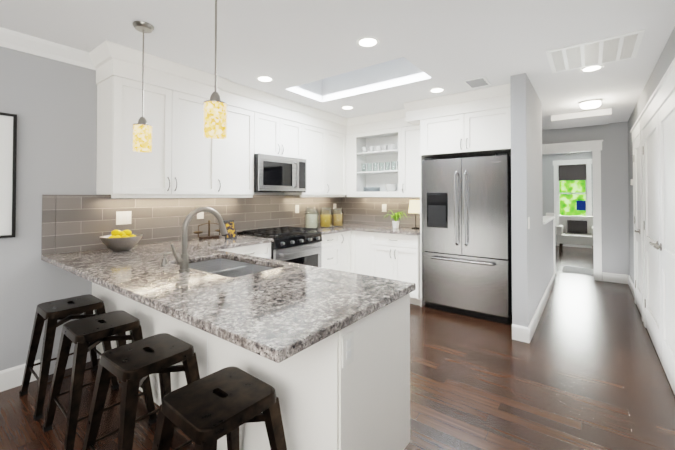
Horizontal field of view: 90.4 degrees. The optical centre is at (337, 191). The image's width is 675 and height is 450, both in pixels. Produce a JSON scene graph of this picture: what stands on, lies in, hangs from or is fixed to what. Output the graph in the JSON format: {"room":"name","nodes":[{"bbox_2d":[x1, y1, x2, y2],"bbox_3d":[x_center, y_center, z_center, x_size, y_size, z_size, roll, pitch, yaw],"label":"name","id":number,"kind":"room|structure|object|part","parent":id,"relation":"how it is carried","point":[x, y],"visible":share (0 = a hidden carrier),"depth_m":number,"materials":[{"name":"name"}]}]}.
{"room":"kitchen","nodes":[
{"label":"kitchen","id":0,"kind":"room"},
{"bbox_2d":[0,246,674,449],"bbox_3d":[1.141,1.444,4.651,5.137,0.050,16.500,-1,-1,37],"label":"floor","id":1,"kind":"structure","parent":0,"point":[583,369],"depth_m":2.34,"materials":[{"name":"brown wood"}]},
{"bbox_2d":[19,294,118,420],"bbox_3d":[-1.854,1.081,2.326,0.452,0.610,0.452,-1,-1,37],"label":"stool","id":2,"kind":"object","parent":1,"relation":"on","point":[63,311],"visible":0.94,"depth_m":2.27,"materials":[{"name":"brown metal"}]},
{"bbox_2d":[43,310,156,449],"bbox_3d":[-1.391,1.076,1.976,0.458,0.610,0.458,-1,-1,37],"label":"stool","id":3,"kind":"object","parent":1,"relation":"on","point":[82,333],"visible":0.9,"depth_m":1.93,"materials":[{"name":"brown metal"}]},
{"bbox_2d":[82,333,199,449],"bbox_3d":[-0.912,1.071,1.614,0.451,0.610,0.451,-1,-1,37],"label":"stool","id":4,"kind":"object","parent":1,"relation":"on","point":[132,366],"visible":0.85,"depth_m":1.56,"materials":[{"name":"brown metal"}]},
{"bbox_2d":[152,366,286,449],"bbox_3d":[-0.442,1.066,1.258,0.461,0.610,0.461,-1,-1,37],"label":"stool","id":5,"kind":"object","parent":1,"relation":"on","point":[206,412],"visible":1,"depth_m":1.23,"materials":[{"name":"brown metal"}]},
{"bbox_2d":[220,242,270,258],"bbox_3d":[-1.153,0.964,3.353,0.638,0.873,0.780,-1,-1,37],"label":"base cabinet","id":6,"kind":"object","parent":1,"relation":"on","point":[263,250],"visible":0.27,"depth_m":3.34,"materials":[{"name":"white wood"}]},
{"bbox_2d":[177,234,273,247],"bbox_3d":[-1.141,0.508,3.366,0.649,0.035,0.757,-1,-1,37],"label":"countertop","id":7,"kind":"structure","parent":6,"relation":"on","point":[241,240],"depth_m":3.32,"materials":[{"name":"stone"}]},
{"bbox_2d":[193,220,219,239],"bbox_3d":[-1.324,0.394,3.458,0.102,0.195,0.344,-1,-1,37],"label":"balance scale","id":8,"kind":"object","parent":7,"relation":"on","point":[198,232],"visible":0.85,"depth_m":3.44,"materials":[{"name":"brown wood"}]},
{"bbox_2d":[223,220,236,239],"bbox_3d":[-1.126,0.397,3.458,0.104,0.191,0.130,-1,-1,37],"label":"card","id":9,"kind":"object","parent":7,"relation":"on","point":[230,228],"visible":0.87,"depth_m":3.45,"materials":[{"name":"paper"}]},
{"bbox_2d":[92,282,409,449],"bbox_3d":[-0.821,0.948,2.223,2.533,0.873,0.612,-1,-1,37],"label":"base cabinet","id":10,"kind":"object","parent":1,"relation":"on","point":[327,401],"visible":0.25,"depth_m":1.44,"materials":[{"name":"white wood"}]},
{"bbox_2d":[41,241,415,362],"bbox_3d":[-0.898,0.490,2.106,2.557,0.035,0.960,-1,-1,37],"label":"countertop","id":11,"kind":"structure","parent":10,"relation":"on","point":[282,311],"depth_m":1.55,"materials":[{"name":"stone"}]},
{"bbox_2d":[99,234,141,251],"bbox_3d":[-1.749,0.422,2.713,0.296,0.118,0.296,-1,-1,37],"label":"fruit bowl","id":12,"kind":"object","parent":11,"relation":"on","point":[122,244],"visible":0.96,"depth_m":2.63,"materials":[{"name":"grey ceramic"}]},
{"bbox_2d":[108,230,135,237],"bbox_3d":[-1.746,0.376,2.709,0.198,0.131,0.207,-1,-1,37],"label":"lemons","id":13,"kind":"object","parent":12,"relation":"in","point":[120,234],"visible":0.52,"depth_m":2.69,"materials":[{"name":"yellow food"}]},
{"bbox_2d":[161,252,172,264],"bbox_3d":[-1.116,0.438,2.191,0.040,0.072,0.071,-1,-1,37],"label":"soap dispenser","id":14,"kind":"object","parent":11,"relation":"on","point":[164,261],"visible":1,"depth_m":2.17,"materials":[{"name":"silver metal"}]},
{"bbox_2d":[171,207,226,271],"bbox_3d":[-0.842,0.285,2.066,0.064,0.375,0.371,-1,-1,37],"label":"faucet","id":15,"kind":"object","parent":11,"relation":"on","point":[183,261],"visible":1,"depth_m":1.98,"materials":[{"name":"silver metal"}]},
{"bbox_2d":[189,259,274,276],"bbox_3d":[-0.730,0.617,2.185,0.800,0.214,0.493,-1,-1,37],"label":"sink","id":16,"kind":"object","parent":11,"relation":"in","point":[226,267],"visible":0.06,"depth_m":2.41,"materials":[{"name":"metal"}]},
{"bbox_2d":[342,331,353,367],"bbox_3d":[0.040,0.594,1.258,0.010,0.115,0.070,-1,-1,37],"label":"outlet","id":17,"kind":"object","parent":10,"relation":"attached to","point":[347,349],"visible":1,"depth_m":1.25,"materials":[{"name":"white plastic"}]},
{"bbox_2d":[237,226,321,266],"bbox_3d":[-0.652,0.932,3.945,0.712,0.953,0.766,-1,-1,37],"label":"range","id":18,"kind":"object","parent":1,"relation":"on","point":[302,248],"depth_m":3.78,"materials":[{"name":"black metal"}]},
{"bbox_3d":[-0.662,0.474,3.959,0.530,0.036,0.706,-1,-1,37],"label":"range top","id":19,"kind":"part","parent":18,"relation":"part of","materials":[{"name":"black metal"}]},
{"bbox_2d":[321,232,340,270],"bbox_3d":[-0.337,0.980,4.461,0.606,0.872,0.436,-1,-1,37],"label":"base cabinet","id":20,"kind":"object","parent":1,"relation":"on","point":[336,251],"depth_m":4.32,"materials":[{"name":"white wood"}]},
{"bbox_2d":[303,223,419,234],"bbox_3d":[0.317,0.524,4.510,1.596,0.035,1.294,-1,-1,37],"label":"countertop","id":21,"kind":"structure","parent":20,"relation":"on","point":[376,228],"depth_m":4.46,"materials":[{"name":"stone"}]},
{"bbox_2d":[304,207,318,228],"bbox_3d":[-0.350,0.362,4.515,0.190,0.289,0.190,-1,-1,37],"label":"canister","id":22,"kind":"object","parent":21,"relation":"on","point":[311,220],"visible":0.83,"depth_m":4.45,"materials":[{"name":"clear glass"}]},
{"bbox_2d":[319,207,331,227],"bbox_3d":[-0.163,0.367,4.712,0.180,0.284,0.180,-1,-1,37],"label":"canister","id":23,"kind":"object","parent":21,"relation":"on","point":[325,220],"visible":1,"depth_m":4.65,"materials":[{"name":"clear glass"}]},
{"bbox_2d":[332,208,343,226],"bbox_3d":[0.004,0.377,4.849,0.170,0.269,0.170,-1,-1,37],"label":"canister","id":24,"kind":"object","parent":21,"relation":"on","point":[338,220],"visible":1,"depth_m":4.79,"materials":[{"name":"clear glass"}]},
{"bbox_2d":[392,221,398,227],"bbox_3d":[0.800,0.460,4.609,0.104,0.095,0.104,-1,-1,37],"label":"flowerpot","id":25,"kind":"object","parent":21,"relation":"on","point":[395,224],"visible":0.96,"depth_m":4.57,"materials":[{"name":"white ceramic"}]},
{"bbox_2d":[384,210,410,220],"bbox_3d":[0.806,0.343,4.593,0.378,0.159,0.342,-1,-1,37],"label":"potted plant","id":26,"kind":"object","parent":25,"relation":"in","point":[395,217],"visible":0.96,"depth_m":4.56,"materials":[{"name":"green plant"}]},
{"bbox_2d":[408,200,419,228],"bbox_3d":[1.060,0.314,4.540,0.200,0.385,0.200,-1,-1,37],"label":"table lamp","id":27,"kind":"object","parent":21,"relation":"on","point":[414,206],"visible":0.81,"depth_m":4.47,"materials":[{"name":"white fabric"}]},
{"bbox_2d":[341,231,350,271],"bbox_3d":[-0.130,0.983,4.735,0.606,0.872,0.251,-1,-1,37],"label":"base cabinet","id":28,"kind":"object","parent":1,"relation":"on","point":[345,236],"depth_m":4.58,"materials":[{"name":"white wood"}]},
{"bbox_2d":[351,231,419,305],"bbox_3d":[0.747,0.981,4.589,1.006,0.873,0.638,-1,-1,37],"label":"base cabinet","id":29,"kind":"object","parent":1,"relation":"on","point":[389,256],"visible":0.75,"depth_m":4.31,"materials":[{"name":"white wood"}]},
{"bbox_2d":[403,84,510,306],"bbox_3d":[1.553,0.161,4.083,1.225,2.500,0.838,-1,-1,37],"label":"tall cabinet","id":30,"kind":"object","parent":1,"relation":"on","point":[472,123],"visible":0.77,"depth_m":3.79,"materials":[{"name":"white wood"}]},
{"bbox_2d":[422,153,511,323],"bbox_3d":[1.599,0.508,4.032,0.935,1.804,0.816,-1,-1,37],"label":"refrigerator","id":31,"kind":"object","parent":1,"relation":"on","point":[466,242],"visible":1,"depth_m":3.71,"materials":[{"name":"silver metal"}]},
{"bbox_2d":[546,213,555,281],"bbox_3d":[3.367,0.888,5.295,0.120,1.080,0.100,-1,-1,37],"label":"wall post","id":32,"kind":"object","parent":1,"relation":"on","point":[554,265],"visible":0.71,"depth_m":5.23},
{"bbox_2d":[556,215,592,251],"bbox_3d":[5.775,1.042,8.079,0.800,0.850,0.750,-1,-1,37],"label":"armchair","id":33,"kind":"object","parent":1,"relation":"on","point":[577,230],"visible":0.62,"depth_m":8.09,"materials":[{"name":"fabric"}]},
{"bbox_2d":[562,266,593,275],"bbox_3d":[4.362,1.433,6.039,0.500,0.010,0.600,-1,-1,37],"label":"door mat","id":34,"kind":"object","parent":1,"relation":"on","point":[578,270],"visible":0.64,"depth_m":6.03,"materials":[{"name":"grey fabric"}]},
{"bbox_2d":[0,27,674,374],"bbox_3d":[1.118,0.169,4.687,5.077,2.500,16.500,-1,-1,37],"label":"wall","id":35,"kind":"structure","parent":0,"point":[51,104],"depth_m":2.70,"materials":[{"name":"paint"}]},
{"bbox_2d":[0,112,16,237],"bbox_3d":[-2.471,-0.112,2.132,0.024,0.870,0.620,-1,-1,37],"label":"wall picture","id":36,"kind":"object","parent":35,"relation":"attached to","point":[8,138],"visible":0.91,"depth_m":2.35},
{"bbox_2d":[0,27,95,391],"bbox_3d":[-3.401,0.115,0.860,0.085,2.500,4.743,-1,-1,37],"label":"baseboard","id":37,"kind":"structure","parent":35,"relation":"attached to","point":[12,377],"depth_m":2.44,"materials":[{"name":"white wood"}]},
{"bbox_2d":[41,195,55,254],"bbox_3d":[-2.182,0.252,2.530,0.006,0.451,0.078,-1,-1,37],"label":"strip","id":38,"kind":"object","parent":35,"relation":"attached to","point":[48,223],"visible":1,"depth_m":2.53,"materials":[{"name":"tile"}]},
{"bbox_2d":[89,40,229,197],"bbox_3d":[-1.556,-0.521,3.013,0.434,1.166,1.066,-1,-1,37],"label":"upper cabinet","id":39,"kind":"object","parent":35,"relation":"attached to","point":[179,160],"visible":0.94,"depth_m":2.81,"materials":[{"name":"white wood"}]},
{"bbox_2d":[55,195,342,253],"bbox_3d":[-1.042,0.274,4.037,0.005,0.451,3.697,-1,-1,37],"label":"backsplash","id":40,"kind":"structure","parent":35,"relation":"attached to","point":[84,222],"depth_m":3.21,"materials":[{"name":"tile"}]},
{"bbox_2d":[116,211,130,224],"bbox_3d":[-1.870,0.234,2.933,0.008,0.115,0.120,-1,-1,37],"label":"switch plate","id":41,"kind":"object","parent":40,"relation":"attached to","point":[123,217],"visible":1,"depth_m":2.93,"materials":[{"name":"white plastic"}]},
{"bbox_2d":[197,212,203,218],"bbox_3d":[-1.435,0.233,3.507,0.008,0.115,0.075,-1,-1,37],"label":"electrical outlet","id":42,"kind":"object","parent":40,"relation":"attached to","point":[200,215],"visible":0.56,"depth_m":3.51,"materials":[{"name":"white plastic"}]},
{"bbox_2d":[295,205,298,212],"bbox_3d":[-0.561,0.249,4.663,0.008,0.115,0.075,-1,-1,37],"label":"electrical outlet","id":43,"kind":"object","parent":40,"relation":"attached to","point":[296,208],"visible":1,"depth_m":4.66,"materials":[{"name":"white plastic"}]},
{"bbox_2d":[216,101,255,197],"bbox_3d":[-1.185,-0.404,3.594,0.319,0.948,0.473,-1,-1,37],"label":"upper cabinet","id":44,"kind":"object","parent":35,"relation":"attached to","point":[235,153],"depth_m":3.52,"materials":[{"name":"white wood"}]},
{"bbox_2d":[256,109,303,196],"bbox_3d":[-0.813,-0.397,4.086,0.319,0.948,0.760,-1,-1,37],"label":"upper cabinet","id":45,"kind":"object","parent":35,"relation":"attached to","point":[267,131],"depth_m":3.99,"materials":[{"name":"white wood"}]},
{"bbox_2d":[254,153,305,192],"bbox_3d":[-0.758,-0.194,4.041,0.458,0.421,0.759,-1,-1,37],"label":"microwave","id":46,"kind":"object","parent":45,"relation":"attached to","point":[276,174],"visible":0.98,"depth_m":3.87,"materials":[{"name":"silver metal"}]},
{"bbox_2d":[304,121,327,196],"bbox_3d":[-0.436,-0.390,4.585,0.319,0.948,0.490,-1,-1,37],"label":"upper cabinet","id":47,"kind":"object","parent":35,"relation":"attached to","point":[315,139],"depth_m":4.53,"materials":[{"name":"white wood"}]},
{"bbox_2d":[328,129,345,196],"bbox_3d":[-0.142,-0.385,4.974,0.319,0.948,0.487,-1,-1,37],"label":"upper cabinet","id":48,"kind":"object","parent":35,"relation":"attached to","point":[336,141],"depth_m":4.90,"materials":[{"name":"white wood"}]},
{"bbox_2d":[343,195,419,226],"bbox_3d":[0.716,0.287,5.022,1.560,0.451,0.005,-1,-1,37],"label":"backsplash","id":49,"kind":"structure","parent":35,"relation":"attached to","point":[357,210],"depth_m":5.10,"materials":[{"name":"tile"}]},
{"bbox_2d":[382,204,385,211],"bbox_3d":[0.700,0.254,5.026,0.075,0.115,0.008,-1,-1,37],"label":"electrical outlet","id":50,"kind":"object","parent":49,"relation":"attached to","point":[383,207],"visible":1,"depth_m":5.03,"materials":[{"name":"white plastic"}]},
{"bbox_2d":[346,109,419,196],"bbox_3d":[0.713,-0.496,4.784,1.278,1.166,0.402,-1,-1,37],"label":"upper cabinet","id":51,"kind":"object","parent":35,"relation":"attached to","point":[381,129],"visible":0.62,"depth_m":4.85,"materials":[{"name":"white wood"}]},
{"bbox_2d":[368,146,373,151],"bbox_3d":[0.498,-0.616,4.988,0.081,0.089,0.095,0,-1,1],"label":"cup","id":52,"kind":"object","parent":51,"relation":"on","point":[370,148],"depth_m":4.96,"materials":[{"name":"white ceramic"}]},
{"bbox_2d":[363,187,379,191],"bbox_3d":[0.509,-0.018,4.978,0.248,0.072,0.248,0,-1,-8],"label":"plate","id":53,"kind":"object","parent":51,"relation":"on","point":[366,189],"depth_m":4.88,"materials":[{"name":"white ceramic"}]},
{"bbox_2d":[386,184,396,190],"bbox_3d":[0.765,-0.042,4.785,0.159,0.115,0.159,0,-1,31],"label":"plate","id":54,"kind":"object","parent":51,"relation":"on","point":[390,187],"depth_m":4.73,"materials":[{"name":"white ceramic"}]},
{"bbox_2d":[389,161,395,169],"bbox_3d":[0.797,-0.354,4.765,0.073,0.129,0.073,0,-1,25],"label":"glass","id":55,"kind":"object","parent":51,"relation":"on","point":[394,161],"depth_m":4.76,"materials":[{"name":"clear glass"}]},
{"bbox_2d":[523,274,554,342],"bbox_3d":[2.553,1.342,4.151,0.039,0.140,2.676,-1,-1,37],"label":"baseboard","id":56,"kind":"structure","parent":35,"relation":"attached to","point":[528,332],"depth_m":3.53,"materials":[{"name":"white wood"}]},
{"bbox_2d":[543,216,554,224],"bbox_3d":[2.902,0.402,4.707,0.155,0.034,1.400,-1,-1,37],"label":"half wall cap","id":57,"kind":"object","parent":35,"relation":"on","point":[546,219],"visible":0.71,"depth_m":4.70,"materials":[{"name":"white wood"}]},
{"bbox_2d":[542,140,602,280],"bbox_3d":[3.808,0.310,5.636,1.060,2.245,0.035,-1,-1,37],"label":"door frame","id":58,"kind":"structure","parent":35,"relation":"attached to","point":[594,147],"depth_m":5.38,"materials":[{"name":"white wood"}]},
{"bbox_2d":[553,159,591,225],"bbox_3d":[6.241,0.064,8.907,0.880,1.790,0.110,-1,-1,37],"label":"window","id":59,"kind":"structure","parent":35,"relation":"in","point":[568,170],"depth_m":8.92,"materials":[{"name":"white wood"}]},
{"bbox_2d":[602,272,626,283],"bbox_3d":[4.331,1.357,5.239,0.297,0.140,0.016,-1,-1,37],"label":"baseboard","id":60,"kind":"structure","parent":35,"relation":"attached to","point":[609,277],"depth_m":5.23,"materials":[{"name":"white wood"}]},
{"bbox_2d":[627,275,633,295],"bbox_3d":[4.143,1.350,4.708,0.016,0.140,1.090,-1,-1,37],"label":"baseboard","id":61,"kind":"structure","parent":35,"relation":"attached to","point":[629,281],"depth_m":4.84,"materials":[{"name":"white wood"}]},
{"bbox_2d":[630,119,643,321],"bbox_3d":[3.530,0.311,3.958,0.070,2.195,0.910,-1,-1,37],"label":"hall door","id":62,"kind":"structure","parent":35,"relation":"in","point":[635,130],"depth_m":4.01,"materials":[{"name":"white wood"}]},
{"bbox_2d":[638,58,674,393],"bbox_3d":[2.586,0.294,2.709,0.070,2.195,2.140,-1,-1,37],"label":"hall door","id":63,"kind":"structure","parent":35,"relation":"in","point":[656,117],"depth_m":2.65,"materials":[{"name":"white wood"}]},
{"bbox_2d":[0,0,674,129],"bbox_3d":[1.141,-1.366,4.690,5.137,0.570,16.500,-1,-1,37],"label":"ceiling","id":64,"kind":"structure","parent":0,"point":[310,53],"depth_m":2.47,"materials":[{"name":"paint"}]},
{"bbox_2d":[132,21,153,151],"bbox_3d":[-1.307,-0.691,2.252,0.128,0.847,0.128,-1,-1,37],"label":"pendant light","id":65,"kind":"object","parent":64,"relation":"hanging from","point":[142,135],"visible":1,"depth_m":2.22,"materials":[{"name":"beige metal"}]},
{"bbox_2d":[204,0,226,138],"bbox_3d":[-0.623,-0.698,1.715,0.128,0.847,0.128,-1,-1,37],"label":"pendant light","id":66,"kind":"object","parent":64,"relation":"hanging from","point":[215,116],"visible":1,"depth_m":1.67,"materials":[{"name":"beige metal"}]},
{"bbox_2d":[256,76,273,82],"bbox_3d":[-0.711,-1.092,3.279,0.176,0.005,0.176,-1,-1,37],"label":"recessed ceiling light","id":67,"kind":"object","parent":64,"relation":"attached to","point":[265,79],"visible":0.96,"depth_m":3.28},
{"bbox_2d":[341,106,353,109],"bbox_3d":[0.130,-1.077,4.348,0.176,0.005,0.176,-1,-1,37],"label":"recessed ceiling light","id":68,"kind":"object","parent":64,"relation":"attached to","point":[347,107],"visible":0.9,"depth_m":4.34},
{"bbox_2d":[356,37,379,47],"bbox_3d":[0.226,-1.103,2.495,0.176,0.005,0.176,-1,-1,37],"label":"recessed ceiling light","id":69,"kind":"object","parent":64,"relation":"attached to","point":[368,42],"visible":1,"depth_m":2.49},
{"bbox_2d":[429,88,445,92],"bbox_3d":[1.079,-1.087,3.631,0.176,0.005,0.176,-1,-1,37],"label":"recessed ceiling light","id":70,"kind":"object","parent":64,"relation":"attached to","point":[437,90],"visible":1,"depth_m":3.63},
{"bbox_2d":[463,76,490,87],"bbox_3d":[1.409,-1.092,3.380,0.200,0.014,0.280,-1,-1,37],"label":"ceiling vent","id":71,"kind":"object","parent":64,"relation":"in","point":[477,82],"visible":0.98,"depth_m":3.35,"materials":[{"name":"metal"}]},
{"bbox_2d":[551,108,611,128],"bbox_3d":[3.524,-1.033,4.858,0.670,0.079,0.750,-1,-1,37],"label":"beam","id":72,"kind":"structure","parent":64,"relation":"attached to","point":[584,118],"depth_m":4.68,"materials":[{"name":"paint"}]},
{"bbox_2d":[579,99,601,108],"bbox_3d":[3.076,-1.052,4.075,0.230,0.075,0.230,-1,-1,37],"label":"flush-mount light","id":73,"kind":"object","parent":64,"relation":"attached to","point":[590,103],"visible":1,"depth_m":4.01,"materials":[{"name":"white glass"}]},
{"bbox_2d":[580,65,603,72],"bbox_3d":[2.282,-1.096,3.009,0.176,0.005,0.176,-1,-1,37],"label":"recessed light","id":74,"kind":"object","parent":64,"relation":"in","point":[591,68],"visible":0.94,"depth_m":3.00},
{"bbox_2d":[546,29,644,72],"bbox_3d":[2.050,-1.103,2.702,0.580,0.012,0.570,-1,-1,37],"label":"ceiling vent","id":75,"kind":"object","parent":64,"relation":"in","point":[620,47],"visible":1,"depth_m":2.66,"materials":[{"name":"white metal"}]},
{"label":"outside","id":76,"kind":"structure","parent":0,"visible":0},
{"bbox_2d":[559,180,585,215],"bbox_3d":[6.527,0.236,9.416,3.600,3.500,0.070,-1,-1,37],"label":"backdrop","id":77,"kind":"structure","parent":76,"point":[572,204],"depth_m":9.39,"materials":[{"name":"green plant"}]}
]}

